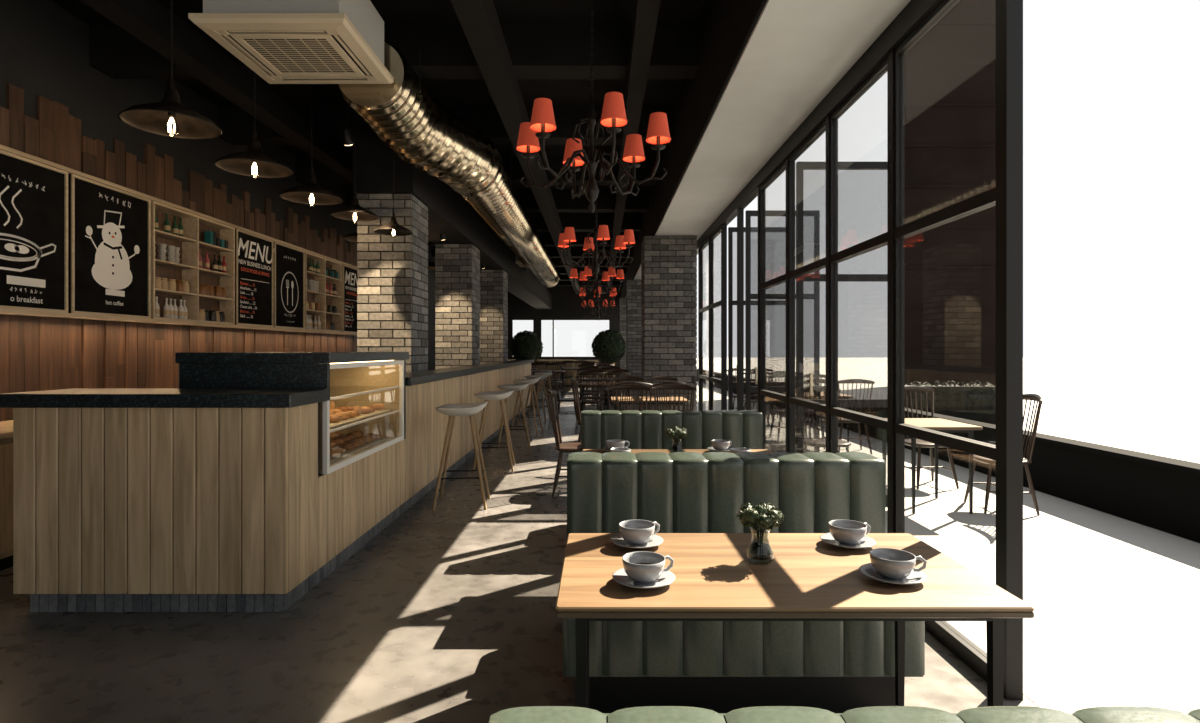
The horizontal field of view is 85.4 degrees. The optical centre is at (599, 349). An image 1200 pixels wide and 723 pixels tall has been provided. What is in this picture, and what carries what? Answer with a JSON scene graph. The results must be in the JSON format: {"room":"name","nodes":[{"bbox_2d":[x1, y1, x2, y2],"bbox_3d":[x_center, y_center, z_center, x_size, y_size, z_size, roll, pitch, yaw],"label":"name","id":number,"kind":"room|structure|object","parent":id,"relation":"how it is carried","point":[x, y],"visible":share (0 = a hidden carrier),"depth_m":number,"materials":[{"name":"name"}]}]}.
{"room":"cafe","nodes":[
{"label":"cafe","id":0,"kind":"room"},
{"bbox_2d":[0,0,436,421],"bbox_3d":[-4.433,-0.700,11.000,0.133,4.200,30.200,0,0,0],"label":"wall","id":1,"kind":"structure","parent":0,"point":[55,107],"depth_m":5.89,"materials":[{"name":"paint"}]},
{"bbox_2d":[0,150,67,312],"bbox_3d":[-4.277,-0.845,4.535,0.177,1.110,1.170,0,0,0],"label":"chalkboard","id":2,"kind":"object","parent":1,"relation":"attached to","point":[33,194],"visible":1,"depth_m":4.81,"materials":[{"name":"brown wood"}]},
{"bbox_2d":[68,174,150,318],"bbox_3d":[-4.277,-0.845,5.610,0.177,1.110,0.900,0,0,0],"label":"chalkboard","id":3,"kind":"object","parent":1,"relation":"attached to","point":[109,228],"visible":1,"depth_m":5.55,"materials":[{"name":"brown wood"}]},
{"bbox_2d":[0,144,357,334],"bbox_3d":[-4.268,-0.845,7.750,0.195,1.170,7.600,0,0,0],"label":"trim","id":4,"kind":"structure","parent":1,"relation":"attached to","point":[2,147],"depth_m":5.94,"materials":[{"name":"brown wood"}]},
{"bbox_2d":[151,201,234,324],"bbox_3d":[-4.277,-0.845,6.780,0.175,1.110,1.360,0,0,0],"label":"wall shelf","id":5,"kind":"object","parent":1,"relation":"attached to","point":[187,269],"visible":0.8,"depth_m":6.77,"materials":[{"name":"brown wood"}]},
{"bbox_2d":[199,309,224,321],"label":"jars","id":6,"kind":"object","parent":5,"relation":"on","point":[217,316],"depth_m":7.11,"materials":[{"name":"grey"}]},
{"bbox_2d":[199,284,225,297],"label":"jars","id":7,"kind":"object","parent":5,"relation":"on","point":[204,289],"depth_m":7.12,"materials":[{"name":"grey"}]},
{"bbox_2d":[235,229,273,326],"bbox_3d":[-4.277,-0.845,7.937,0.177,1.110,0.873,0,0,0],"label":"chalkboard","id":8,"kind":"object","parent":1,"relation":"attached to","point":[254,254],"visible":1,"depth_m":7.88,"materials":[{"name":"brown wood"}]},
{"bbox_2d":[274,241,304,329],"bbox_3d":[-4.277,-0.845,8.800,0.177,1.110,0.840,0,0,0],"label":"chalkboard","id":9,"kind":"object","parent":1,"relation":"attached to","point":[289,262],"visible":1,"depth_m":8.79,"materials":[{"name":"brown wood"}]},
{"bbox_2d":[305,252,342,331],"bbox_3d":[-4.277,-0.845,9.920,0.175,1.110,1.320,0,0,0],"label":"wall shelf","id":10,"kind":"object","parent":1,"relation":"attached to","point":[321,297],"visible":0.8,"depth_m":9.91,"materials":[{"name":"brown wood"}]},
{"bbox_2d":[308,259,319,273],"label":"bottle","id":11,"kind":"object","parent":10,"relation":"on","point":[311,267],"depth_m":9.69,"materials":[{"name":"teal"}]},
{"bbox_2d":[326,267,337,295],"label":"bottle","id":12,"kind":"object","parent":10,"relation":"on","point":[332,273],"depth_m":10.33,"materials":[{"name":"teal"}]},
{"bbox_2d":[343,264,358,332],"bbox_3d":[-4.277,-0.845,11.085,0.177,1.110,0.930,0,0,0],"label":"chalkboard","id":13,"kind":"object","parent":1,"relation":"attached to","point":[350,277],"visible":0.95,"depth_m":10.91,"materials":[{"name":"brown wood"}]},
{"bbox_2d":[51,0,705,188],"bbox_3d":[-1.375,-2.875,11.000,6.250,0.150,30.200,0,0,0],"label":"ceiling","id":14,"kind":"structure","parent":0,"point":[449,92],"depth_m":6.75,"materials":[{"name":"paint"}]},
{"bbox_2d":[80,0,698,294],"bbox_3d":[-1.775,-2.510,11.000,5.250,0.580,30.000,0,0,0],"label":"ceiling","id":15,"kind":"structure","parent":0,"point":[138,46],"depth_m":5.74,"materials":[{"name":"black paint"}]},
{"bbox_2d":[117,0,221,139],"bbox_3d":[-2.550,-2.035,3.870,0.520,1.530,0.520,0,0,0],"label":"pendant lamp","id":16,"kind":"object","parent":15,"relation":"hanging from","point":[168,117],"visible":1,"depth_m":3.90,"materials":[{"name":"black metal"}]},
{"bbox_2d":[214,72,292,177],"bbox_3d":[-2.550,-2.035,4.800,0.520,1.530,0.520,0,0,0],"label":"pendant lamp","id":17,"kind":"object","parent":15,"relation":"hanging from","point":[252,162],"visible":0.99,"depth_m":4.82,"materials":[{"name":"black metal"}]},
{"bbox_2d":[188,0,393,83],"bbox_3d":[-2.030,-2.221,4.430,0.950,0.457,0.950,0,0,0],"label":"air conditioner","id":18,"kind":"object","parent":15,"relation":"hanging from","point":[282,41],"depth_m":4.27,"materials":[{"name":"white plastic"}]},
{"bbox_2d":[279,84,342,204],"bbox_3d":[-2.550,-2.035,5.750,0.520,1.530,0.520,0,0,0],"label":"pendant lamp","id":19,"kind":"object","parent":15,"relation":"hanging from","point":[310,193],"visible":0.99,"depth_m":5.75,"materials":[{"name":"black metal"}]},
{"bbox_2d":[341,104,353,145],"bbox_3d":[-2.220,-2.004,5.709,0.084,0.415,0.133,0,0,0],"label":"track spotlight","id":20,"kind":"object","parent":15,"relation":"attached to","point":[346,132],"visible":0.95,"depth_m":5.69,"materials":[{"name":"black metal"}]},
{"bbox_2d":[331,193,378,220],"bbox_3d":[-2.420,-1.918,6.420,0.447,1.316,0.447,0,0,0],"label":"pendant lamp","id":21,"kind":"object","parent":15,"relation":"hanging from","point":[354,211],"visible":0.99,"depth_m":6.42,"materials":[{"name":"black metal"}]},
{"bbox_2d":[374,150,412,236],"bbox_3d":[-2.000,-1.627,6.300,0.364,1.071,0.364,0,0,0],"label":"pendant lamp","id":22,"kind":"object","parent":15,"relation":"hanging from","point":[393,228],"visible":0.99,"depth_m":6.30,"materials":[{"name":"black metal"}]},
{"bbox_2d":[339,42,559,286],"bbox_3d":[-1.525,-2.032,11.007,1.002,0.835,12.174,0,0,0],"label":"ventilation duct","id":23,"kind":"object","parent":15,"relation":"attached to","point":[424,133],"visible":1,"depth_m":6.07,"materials":[{"name":"metal"}]},
{"bbox_2d":[516,0,670,212],"bbox_3d":[-0.050,-1.820,4.000,0.947,1.960,0.925,0,0,0],"label":"chandelier","id":24,"kind":"object","parent":15,"relation":"hanging from","point":[613,117],"visible":1,"depth_m":3.96,"materials":[{"name":"fabric"}]},
{"bbox_2d":[558,145,634,279],"bbox_3d":[-0.050,-1.820,7.800,0.925,1.960,0.947,0,0,35],"label":"chandelier","id":25,"kind":"object","parent":15,"relation":"hanging from","point":[565,239],"visible":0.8,"depth_m":7.77,"materials":[{"name":"fabric"}]},
{"bbox_2d":[570,210,623,301],"bbox_3d":[-0.050,-1.820,11.400,0.925,1.960,0.947,0,0,10],"label":"chandelier","id":26,"kind":"object","parent":15,"relation":"hanging from","point":[584,275],"visible":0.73,"depth_m":11.38,"materials":[{"name":"metal"}]},
{"bbox_2d":[579,243,616,312],"bbox_3d":[-0.050,-1.820,15.000,0.925,1.960,0.947,0,0,-15],"label":"chandelier","id":27,"kind":"object","parent":15,"relation":"hanging from","point":[581,294],"visible":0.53,"depth_m":14.86,"materials":[{"name":"metal"}]},
{"bbox_2d":[581,258,614,319],"bbox_3d":[-0.050,-1.820,18.600,0.925,1.960,0.947,0,0,-40],"label":"chandelier","id":28,"kind":"object","parent":15,"relation":"hanging from","point":[592,302],"visible":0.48,"depth_m":18.58,"materials":[{"name":"metal"}]},
{"bbox_2d":[621,0,911,297],"bbox_3d":[1.295,-2.300,11.000,0.890,1.000,30.000,0,0,0],"label":"ceiling bulkhead","id":29,"kind":"object","parent":15,"relation":"attached to","point":[765,66],"depth_m":4.80,"materials":[{"name":"paint"}]},
{"bbox_2d":[353,136,551,308],"bbox_3d":[-2.240,-1.920,16.345,0.620,0.580,19.290,0,0,0],"label":"beam","id":30,"kind":"structure","parent":0,"point":[450,214],"depth_m":8.31,"materials":[{"name":"paint"}]},
{"bbox_2d":[0,386,1037,722],"bbox_3d":[-1.390,1.450,11.000,6.220,0.100,30.200,0,0,0],"label":"floor","id":31,"kind":"structure","parent":0,"point":[447,614],"depth_m":3.12,"materials":[{"name":"concrete"}]},
{"bbox_2d":[0,420,12,570],"bbox_3d":[-4.050,0.960,7.120,0.620,0.880,9.940,0,0,0],"label":"base cabinet","id":32,"kind":"object","parent":31,"relation":"on","point":[6,427],"visible":0.02,"depth_m":4.13,"materials":[{"name":"brown wood"}]},
{"bbox_2d":[0,352,533,611],"bbox_3d":[-2.309,0.708,9.480,1.652,1.385,12.268,0,0,0],"label":"bar counter","id":33,"kind":"object","parent":31,"relation":"on","point":[220,490],"depth_m":3.40,"materials":[{"name":"brown wood"}]},
{"bbox_2d":[330,401,389,462],"bbox_3d":[-1.950,0.557,4.630,0.480,0.323,1.340,0,0,0],"label":"pastries","id":34,"kind":"object","parent":33,"relation":"on","point":[341,447],"visible":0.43,"depth_m":4.78,"materials":[{"name":"beige food"}]},
{"bbox_2d":[357,194,427,372],"bbox_3d":[-2.240,-0.110,7.080,0.572,3.020,0.672,0,0,0],"label":"brick column","id":35,"kind":"structure","parent":31,"relation":"on","point":[392,271],"depth_m":6.75,"materials":[{"name":"grey brick"}]},
{"bbox_2d":[435,244,479,368],"bbox_3d":[-2.240,-0.110,10.280,0.572,3.020,0.672,0,0,0],"label":"brick column","id":36,"kind":"structure","parent":31,"relation":"on","point":[457,288],"depth_m":9.95,"materials":[{"name":"grey brick"}]},
{"bbox_2d":[432,401,489,510],"bbox_3d":[-1.250,0.935,5.900,0.476,0.936,0.510,0,0,-6],"label":"bar stool","id":37,"kind":"object","parent":31,"relation":"on","point":[453,410],"visible":1,"depth_m":5.78,"materials":[{"name":"brown wood"}]},
{"bbox_2d":[479,270,507,363],"bbox_3d":[-2.240,-0.110,13.480,0.572,3.020,0.672,0,0,0],"label":"brick column","id":38,"kind":"structure","parent":31,"relation":"on","point":[493,292],"depth_m":13.15,"materials":[{"name":"grey brick"}]},
{"bbox_2d":[472,389,514,471],"bbox_3d":[-1.250,0.935,7.700,0.476,0.936,0.510,0,0,-5],"label":"bar stool","id":39,"kind":"object","parent":31,"relation":"on","point":[494,395],"visible":0.94,"depth_m":7.57,"materials":[{"name":"brown wood"}]},
{"bbox_2d":[497,382,530,449],"bbox_3d":[-1.250,0.935,9.400,0.476,0.936,0.510,0,0,-9],"label":"bar stool","id":40,"kind":"object","parent":31,"relation":"on","point":[517,387],"visible":0.91,"depth_m":9.25,"materials":[{"name":"brown wood"}]},
{"bbox_2d":[510,377,542,433],"bbox_3d":[-1.250,0.935,11.100,0.476,0.936,0.510,0,0,7],"label":"bar stool","id":41,"kind":"object","parent":31,"relation":"on","point":[519,381],"visible":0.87,"depth_m":10.97,"materials":[{"name":"brown wood"}]},
{"bbox_2d":[510,330,543,397],"bbox_3d":[-1.944,0.436,17.200,0.936,1.927,0.907,0,0,0],"label":"potted topiary","id":42,"kind":"object","parent":31,"relation":"on","point":[525,345],"visible":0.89,"depth_m":16.93,"materials":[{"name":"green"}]},
{"bbox_2d":[522,374,550,421],"bbox_3d":[-1.250,0.935,12.900,0.476,0.936,0.510,0,0,8],"label":"bar stool","id":43,"kind":"object","parent":31,"relation":"on","point":[545,375],"visible":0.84,"depth_m":12.77,"materials":[{"name":"brown wood"}]},
{"bbox_2d":[534,371,555,412],"bbox_3d":[-1.250,0.935,14.600,0.476,0.936,0.510,0,0,-9],"label":"bar stool","id":44,"kind":"object","parent":31,"relation":"on","point":[535,373],"visible":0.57,"depth_m":14.48,"materials":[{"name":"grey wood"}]},
{"bbox_2d":[546,363,563,396],"bbox_3d":[-1.353,0.894,19.592,0.504,1.018,0.518,0,0,5],"label":"chair","id":45,"kind":"object","parent":31,"relation":"on","point":[548,364],"visible":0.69,"depth_m":19.41,"materials":[{"name":"brown wood"}]},
{"bbox_2d":[508,360,614,385],"bbox_3d":[-1.665,0.890,24.930,4.470,1.020,0.140,0,0,0],"label":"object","id":46,"kind":"structure","parent":31,"relation":"on","point":[567,380],"depth_m":24.90,"materials":[{"name":"brown wood"}]},
{"bbox_2d":[546,389,580,495],"bbox_3d":[-0.278,0.894,6.450,0.518,1.018,0.504,0,0,0],"label":"chair","id":47,"kind":"object","parent":31,"relation":"on","point":[561,447],"visible":0.66,"depth_m":6.29,"materials":[{"name":"brown wood"}]},
{"bbox_2d":[552,370,577,420],"bbox_3d":[-0.678,0.894,12.597,0.518,1.018,0.504,0,0,-5],"label":"chair","id":48,"kind":"object","parent":31,"relation":"on","point":[554,373],"visible":0.74,"depth_m":12.42,"materials":[{"name":"brown wood"}]},
{"bbox_2d":[570,379,580,442],"bbox_3d":[-0.138,0.894,8.700,0.518,1.018,0.504,0,0,0],"label":"chair","id":49,"kind":"object","parent":31,"relation":"on","point":[573,382],"visible":0.52,"depth_m":8.54,"materials":[{"name":"brown wood"}]},
{"bbox_2d":[577,368,597,409],"bbox_3d":[-0.250,0.894,14.292,0.504,1.018,0.518,0,0,-1],"label":"chair","id":50,"kind":"object","parent":31,"relation":"on","point":[578,370],"visible":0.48,"depth_m":14.13,"materials":[{"name":"brown wood"}]},
{"bbox_2d":[580,369,603,410],"bbox_3d":[-0.153,0.894,13.208,0.504,1.018,0.518,0,0,-4],"label":"chair","id":51,"kind":"object","parent":31,"relation":"on","point":[584,370],"visible":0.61,"depth_m":13.37,"materials":[{"name":"brown wood"}]},
{"bbox_2d":[579,371,605,425],"bbox_3d":[-0.148,0.894,11.992,0.504,1.018,0.518,0,0,-3],"label":"chair","id":52,"kind":"object","parent":31,"relation":"on","point":[589,373],"visible":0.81,"depth_m":11.82,"materials":[{"name":"brown wood"}]},
{"bbox_2d":[579,383,628,405],"bbox_3d":[0.100,1.025,12.600,1.000,0.750,0.660,0,0,0],"label":"dining table","id":53,"kind":"object","parent":31,"relation":"on","point":[583,384],"visible":0.34,"depth_m":12.32,"materials":[{"name":"brown wood"}]},
{"bbox_2d":[591,330,625,404],"bbox_3d":[0.227,0.436,16.600,0.936,1.927,0.907,0,0,0],"label":"potted topiary","id":54,"kind":"object","parent":31,"relation":"on","point":[607,346],"visible":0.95,"depth_m":16.34,"materials":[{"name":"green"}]},
{"bbox_2d":[606,371,631,409],"bbox_3d":[0.348,0.894,11.992,0.504,1.018,0.518,0,0,3],"label":"chair","id":55,"kind":"object","parent":31,"relation":"on","point":[615,373],"visible":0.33,"depth_m":11.77,"materials":[{"name":"brown wood"}]},
{"bbox_2d":[620,298,626,390],"bbox_3d":[1.110,-0.195,22.700,0.832,3.190,0.812,0,0,0],"label":"brick column","id":56,"kind":"structure","parent":31,"relation":"on","point":[622,300],"depth_m":22.30,"materials":[{"name":"black brick"}]},
{"bbox_2d":[610,376,642,410],"bbox_3d":[0.398,0.894,9.308,0.504,1.018,0.518,0,0,-2],"label":"chair","id":57,"kind":"object","parent":31,"relation":"on","point":[622,378],"visible":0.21,"depth_m":9.51,"materials":[{"name":"brown wood"}]},
{"bbox_2d":[605,384,649,410],"bbox_3d":[0.318,0.894,7.118,0.504,1.018,0.518,0,0,-3],"label":"chair","id":58,"kind":"object","parent":31,"relation":"on","point":[619,386],"visible":0.19,"depth_m":7.32,"materials":[{"name":"brown wood"}]},
{"bbox_2d":[626,280,641,404],"bbox_3d":[1.110,-0.195,17.000,0.832,3.190,0.812,0,0,0],"label":"brick column","id":59,"kind":"structure","parent":31,"relation":"on","point":[633,287],"depth_m":16.60,"materials":[{"name":"black brick"}]},
{"bbox_2d":[614,382,653,410],"bbox_3d":[0.402,0.894,8.092,0.504,1.018,0.518,0,0,-2],"label":"chair","id":60,"kind":"object","parent":31,"relation":"on","point":[636,383],"visible":0.22,"depth_m":7.88,"materials":[{"name":"brown wood"}]},
{"bbox_2d":[611,397,686,410],"bbox_3d":[0.650,1.025,8.700,1.000,0.750,0.660,0,0,0],"label":"dining table","id":61,"kind":"object","parent":31,"relation":"on","point":[644,398],"visible":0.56,"depth_m":8.42,"materials":[{"name":"brown wood"}]},
{"bbox_2d":[643,376,677,409],"bbox_3d":[0.897,0.894,9.308,0.504,1.018,0.518,0,0,-4],"label":"chair","id":62,"kind":"object","parent":31,"relation":"on","point":[659,378],"visible":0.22,"depth_m":9.52,"materials":[{"name":"brown wood"}]},
{"bbox_2d":[641,236,696,410],"bbox_3d":[1.110,-0.195,10.600,0.832,3.190,0.812,0,0,0],"label":"brick column","id":63,"kind":"structure","parent":31,"relation":"on","point":[668,263],"depth_m":10.20,"materials":[{"name":"black brick"}]},
{"bbox_2d":[581,410,762,451],"bbox_3d":[0.530,0.928,4.900,1.338,0.943,0.948,0,0,0],"label":"bench","id":64,"kind":"object","parent":31,"relation":"on","point":[645,429],"visible":0.34,"depth_m":4.77,"materials":[{"name":"green leather"}]},
{"bbox_2d":[652,384,696,410],"bbox_3d":[0.822,0.894,7.118,0.504,1.018,0.518,0,0,3],"label":"chair","id":65,"kind":"object","parent":31,"relation":"on","point":[666,386],"visible":0.27,"depth_m":7.32,"materials":[{"name":"brown wood"}]},
{"bbox_2d":[654,382,694,410],"bbox_3d":[0.902,0.894,8.092,0.504,1.018,0.518,0,0,-3],"label":"chair","id":66,"kind":"object","parent":31,"relation":"on","point":[682,383],"visible":0.16,"depth_m":7.88,"materials":[{"name":"brown wood"}]},
{"bbox_2d":[582,449,772,453],"bbox_3d":[0.493,1.025,3.940,1.213,0.750,0.640,0,0,0],"label":"dining table","id":67,"kind":"object","parent":31,"relation":"on","point":[601,451],"visible":0.16,"depth_m":4.20,"materials":[{"name":"brown wood"}]},
{"bbox_2d":[602,439,629,451],"bbox_3d":[0.101,0.613,4.150,0.179,0.069,0.176,0,0,0],"label":"coffee cup","id":68,"kind":"object","parent":67,"relation":"on","point":[614,443],"visible":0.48,"depth_m":4.12,"materials":[{"name":"grey ceramic"}]},
{"bbox_2d":[665,426,687,451],"bbox_3d":[0.470,0.557,4.001,0.140,0.180,0.141,0,0,-29],"label":"flower vase","id":69,"kind":"object","parent":67,"relation":"on","point":[674,433],"visible":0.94,"depth_m":3.97,"materials":[{"name":"clear glass"}]},
{"bbox_2d":[707,439,731,451],"bbox_3d":[0.771,0.613,4.151,0.179,0.069,0.176,0,0,-29],"label":"coffee cup","id":70,"kind":"object","parent":67,"relation":"on","point":[718,445],"visible":0.94,"depth_m":4.11,"materials":[{"name":"grey ceramic"}]},
{"bbox_2d":[562,452,924,712],"bbox_3d":[0.530,0.928,2.865,1.338,0.943,0.958,0,0,0],"label":"bench","id":71,"kind":"object","parent":31,"relation":"on","point":[717,666],"visible":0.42,"depth_m":2.48,"materials":[{"name":"green leather"}]},
{"bbox_2d":[555,533,1033,707],"bbox_3d":[0.493,1.025,1.975,1.213,0.750,0.670,0,0,0],"label":"dining table","id":72,"kind":"object","parent":31,"relation":"on","point":[807,578],"visible":0.97,"depth_m":1.78,"materials":[{"name":"brown wood"}]},
{"bbox_2d":[611,520,663,548],"bbox_3d":[0.124,0.613,2.161,0.179,0.069,0.176,0,0,-29],"label":"coffee cup","id":73,"kind":"object","parent":72,"relation":"on","point":[634,534],"visible":1,"depth_m":2.13,"materials":[{"name":"grey ceramic"}]},
{"bbox_2d":[612,551,675,588],"bbox_3d":[0.123,0.613,1.810,0.179,0.069,0.176,0,0,-17],"label":"coffee cup","id":74,"kind":"object","parent":72,"relation":"on","point":[642,569],"visible":1,"depth_m":1.79,"materials":[{"name":"grey ceramic"}]},
{"bbox_2d":[736,502,783,563],"bbox_3d":[0.494,0.557,2.001,0.140,0.180,0.141,0,0,28],"label":"flower vase","id":75,"kind":"object","parent":72,"relation":"on","point":[766,516],"visible":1,"depth_m":1.98,"materials":[{"name":"clear glass"}]},
{"bbox_2d":[820,520,875,548],"bbox_3d":[0.824,0.613,2.160,0.179,0.069,0.176,0,0,-17],"label":"coffee cup","id":76,"kind":"object","parent":72,"relation":"on","point":[849,534],"visible":1,"depth_m":2.13,"materials":[{"name":"grey ceramic"}]},
{"bbox_2d":[859,548,926,583],"bbox_3d":[0.829,0.613,1.840,0.179,0.069,0.176,0,0,11],"label":"coffee cup","id":77,"kind":"object","parent":72,"relation":"on","point":[888,565],"visible":1,"depth_m":1.82,"materials":[{"name":"grey ceramic"}]},
{"bbox_2d":[489,706,1199,722],"bbox_3d":[0.530,0.928,0.944,1.338,0.943,0.640,0,0,0],"label":"bench","id":78,"kind":"object","parent":31,"relation":"on","point":[530,714],"visible":1,"depth_m":0.81,"materials":[{"name":"green leather"}]},
{"bbox_2d":[507,286,620,382],"bbox_3d":[-1.400,-0.700,26.050,6.000,4.200,0.100,0,0,0],"label":"wall","id":79,"kind":"structure","parent":0,"point":[565,302],"depth_m":26.00,"materials":[{"name":"paint"}]},
{"bbox_2d":[540,319,609,357],"bbox_3d":[-0.990,-0.465,26.045,2.820,1.570,0.050,0,0,0],"label":"window","id":80,"kind":"structure","parent":79,"relation":"in","point":[540,319],"depth_m":26.02,"materials":[{"name":"black metal"}]},
{"bbox_2d":[699,240,708,410],"bbox_3d":[1.657,-0.130,10.205,0.056,3.060,0.944,0,0,0],"label":"window","id":81,"kind":"structure","parent":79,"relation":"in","point":[702,309],"depth_m":10.66,"materials":[{"name":"black metal"}]},
{"bbox_2d":[710,228,720,409],"bbox_3d":[1.657,-0.130,9.195,0.056,3.060,0.944,0,0,0],"label":"window","id":82,"kind":"structure","parent":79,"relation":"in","point":[716,304],"depth_m":9.65,"materials":[{"name":"black metal"}]},
{"bbox_2d":[728,227,785,451],"bbox_3d":[2.150,-0.135,8.682,0.860,3.010,0.085,0,0,0],"label":"door","id":83,"kind":"structure","parent":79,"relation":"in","point":[773,448],"depth_m":8.67,"materials":[{"name":"black metal"}]},
{"bbox_2d":[760,161,785,448],"bbox_3d":[1.657,-0.130,6.165,0.056,3.060,0.944,0,0,0],"label":"window","id":84,"kind":"structure","parent":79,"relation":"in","point":[781,279],"depth_m":6.62,"materials":[{"name":"black metal"}]},
{"bbox_2d":[745,210,819,451],"bbox_3d":[2.150,-0.135,7.643,0.860,3.010,0.085,0,0,0],"label":"door","id":85,"kind":"structure","parent":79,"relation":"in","point":[749,389],"depth_m":7.63,"materials":[{"name":"black metal"}]},
{"bbox_2d":[788,121,825,451],"bbox_3d":[1.657,-0.130,5.155,0.056,3.060,0.944,0,0,0],"label":"window","id":86,"kind":"structure","parent":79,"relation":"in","point":[820,264],"depth_m":5.61,"materials":[{"name":"black metal"}]},
{"bbox_2d":[796,161,886,506],"bbox_3d":[2.150,-0.135,5.662,0.860,3.010,0.085,0,0,0],"label":"door","id":87,"kind":"structure","parent":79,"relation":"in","point":[800,165],"depth_m":5.66,"materials":[{"name":"black metal"}]},
{"bbox_2d":[829,58,887,532],"bbox_3d":[1.657,-0.130,4.145,0.056,3.060,0.944,0,0,0],"label":"window","id":88,"kind":"structure","parent":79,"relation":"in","point":[835,257],"depth_m":4.50,"materials":[{"name":"black metal"}]},
{"bbox_2d":[696,0,1022,699],"bbox_3d":[1.657,-0.200,11.000,0.100,3.200,30.000,0,0,0],"label":"window frame","id":89,"kind":"structure","parent":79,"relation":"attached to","point":[1009,12],"depth_m":2.64,"materials":[{"name":"black metal"}]},
{"bbox_2d":[894,0,996,681],"bbox_3d":[1.657,-0.130,3.135,0.056,3.060,0.944,0,0,0],"label":"window","id":90,"kind":"structure","parent":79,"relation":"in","point":[968,652],"depth_m":3.46,"materials":[{"name":"black metal"}]},
{"label":"outside","id":91,"kind":"structure","parent":0,"visible":0},
{"bbox_2d":[696,358,1199,712],"bbox_3d":[45.000,1.452,30.000,210.000,0.096,180.000,0,0,0],"label":"ground","id":92,"kind":"structure","parent":91,"point":[1115,600],"depth_m":4.74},
{"bbox_2d":[744,371,770,424],"bbox_3d":[2.949,0.894,12.322,0.504,1.018,0.518,0,0,2],"label":"chair","id":93,"kind":"object","parent":92,"relation":"on","point":[754,400],"visible":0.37,"depth_m":12.15,"materials":[{"name":"brown wood"}]},
{"bbox_2d":[767,371,795,421],"bbox_3d":[3.449,0.894,12.322,0.504,1.018,0.518,0,0,2],"label":"chair","id":94,"kind":"object","parent":92,"relation":"on","point":[776,372],"visible":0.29,"depth_m":12.18,"materials":[{"name":"brown wood"}]},
{"bbox_2d":[767,374,803,440],"bbox_3d":[2.949,0.894,10.278,0.504,1.018,0.518,0,0,-2],"label":"chair","id":95,"kind":"object","parent":92,"relation":"on","point":[781,411],"visible":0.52,"depth_m":10.40,"materials":[{"name":"brown wood"}]},
{"bbox_2d":[795,379,825,449],"bbox_3d":[2.950,0.894,8.922,0.504,1.018,0.518,0,0,0],"label":"chair","id":96,"kind":"object","parent":92,"relation":"on","point":[821,380],"visible":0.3,"depth_m":8.77,"materials":[{"name":"brown wood"}]},
{"bbox_2d":[803,374,825,437],"bbox_3d":[3.452,0.894,10.278,0.504,1.018,0.518,0,0,3],"label":"chair","id":97,"kind":"object","parent":92,"relation":"on","point":[806,375],"visible":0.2,"depth_m":10.40,"materials":[{"name":"brown wood"}]},
{"bbox_2d":[782,392,853,447],"bbox_3d":[3.200,1.025,9.600,0.800,0.750,0.800,0,0,0],"label":"dining table","id":98,"kind":"object","parent":92,"relation":"on","point":[822,393],"visible":0.28,"depth_m":9.25,"materials":[{"name":"brown wood"}]},
{"bbox_2d":[795,386,850,452],"bbox_3d":[2.346,0.894,6.788,0.504,1.018,0.518,0,0,-6],"label":"chair","id":99,"kind":"object","parent":92,"relation":"on","point":[814,442],"visible":0.44,"depth_m":6.92,"materials":[{"name":"brown wood"}]},
{"bbox_2d":[838,379,874,453],"bbox_3d":[3.447,0.894,8.922,0.504,1.018,0.518,0,0,4],"label":"chair","id":100,"kind":"object","parent":92,"relation":"on","point":[840,419],"visible":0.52,"depth_m":8.75,"materials":[{"name":"brown wood"}]},
{"bbox_2d":[882,418,981,513],"bbox_3d":[2.930,1.025,5.850,0.620,0.750,0.700,0,0,0],"label":"dining table","id":101,"kind":"object","parent":92,"relation":"on","point":[937,424],"visible":0.59,"depth_m":5.57,"materials":[{"name":"brown wood"}]},
{"bbox_2d":[905,386,958,489],"bbox_3d":[3.376,0.894,6.788,0.504,1.018,0.518,0,0,-6],"label":"chair","id":102,"kind":"object","parent":92,"relation":"on","point":[919,443],"visible":0.57,"depth_m":6.91,"materials":[{"name":"brown wood"}]},
{"bbox_2d":[696,368,1199,542],"bbox_3d":[4.435,1.130,27.000,0.230,0.540,66.000,0,0,0],"label":"parapet","id":103,"kind":"object","parent":92,"relation":"on","point":[1161,493],"visible":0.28,"depth_m":5.61,"materials":[{"name":"black"}]},
{"bbox_2d":[905,0,995,385],"bbox_3d":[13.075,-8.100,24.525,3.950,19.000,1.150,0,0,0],"label":"window pane","id":104,"kind":"structure","parent":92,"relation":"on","point":[950,72],"depth_m":24.00,"materials":[{"name":"clear glass"}]},
{"bbox_2d":[905,380,995,424],"bbox_3d":[6.032,0.959,11.359,1.769,0.889,0.767,0,0,0],"label":"planter","id":105,"kind":"object","parent":92,"relation":"on","point":[963,400],"visible":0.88,"depth_m":11.08,"materials":[{"name":"black"}]},
{"bbox_2d":[964,394,1042,514],"bbox_3d":[3.578,0.894,5.744,0.518,1.018,0.504,0,0,9],"label":"chair","id":106,"kind":"object","parent":92,"relation":"on","point":[1035,397],"visible":0.58,"depth_m":5.61,"materials":[{"name":"brown wood"}]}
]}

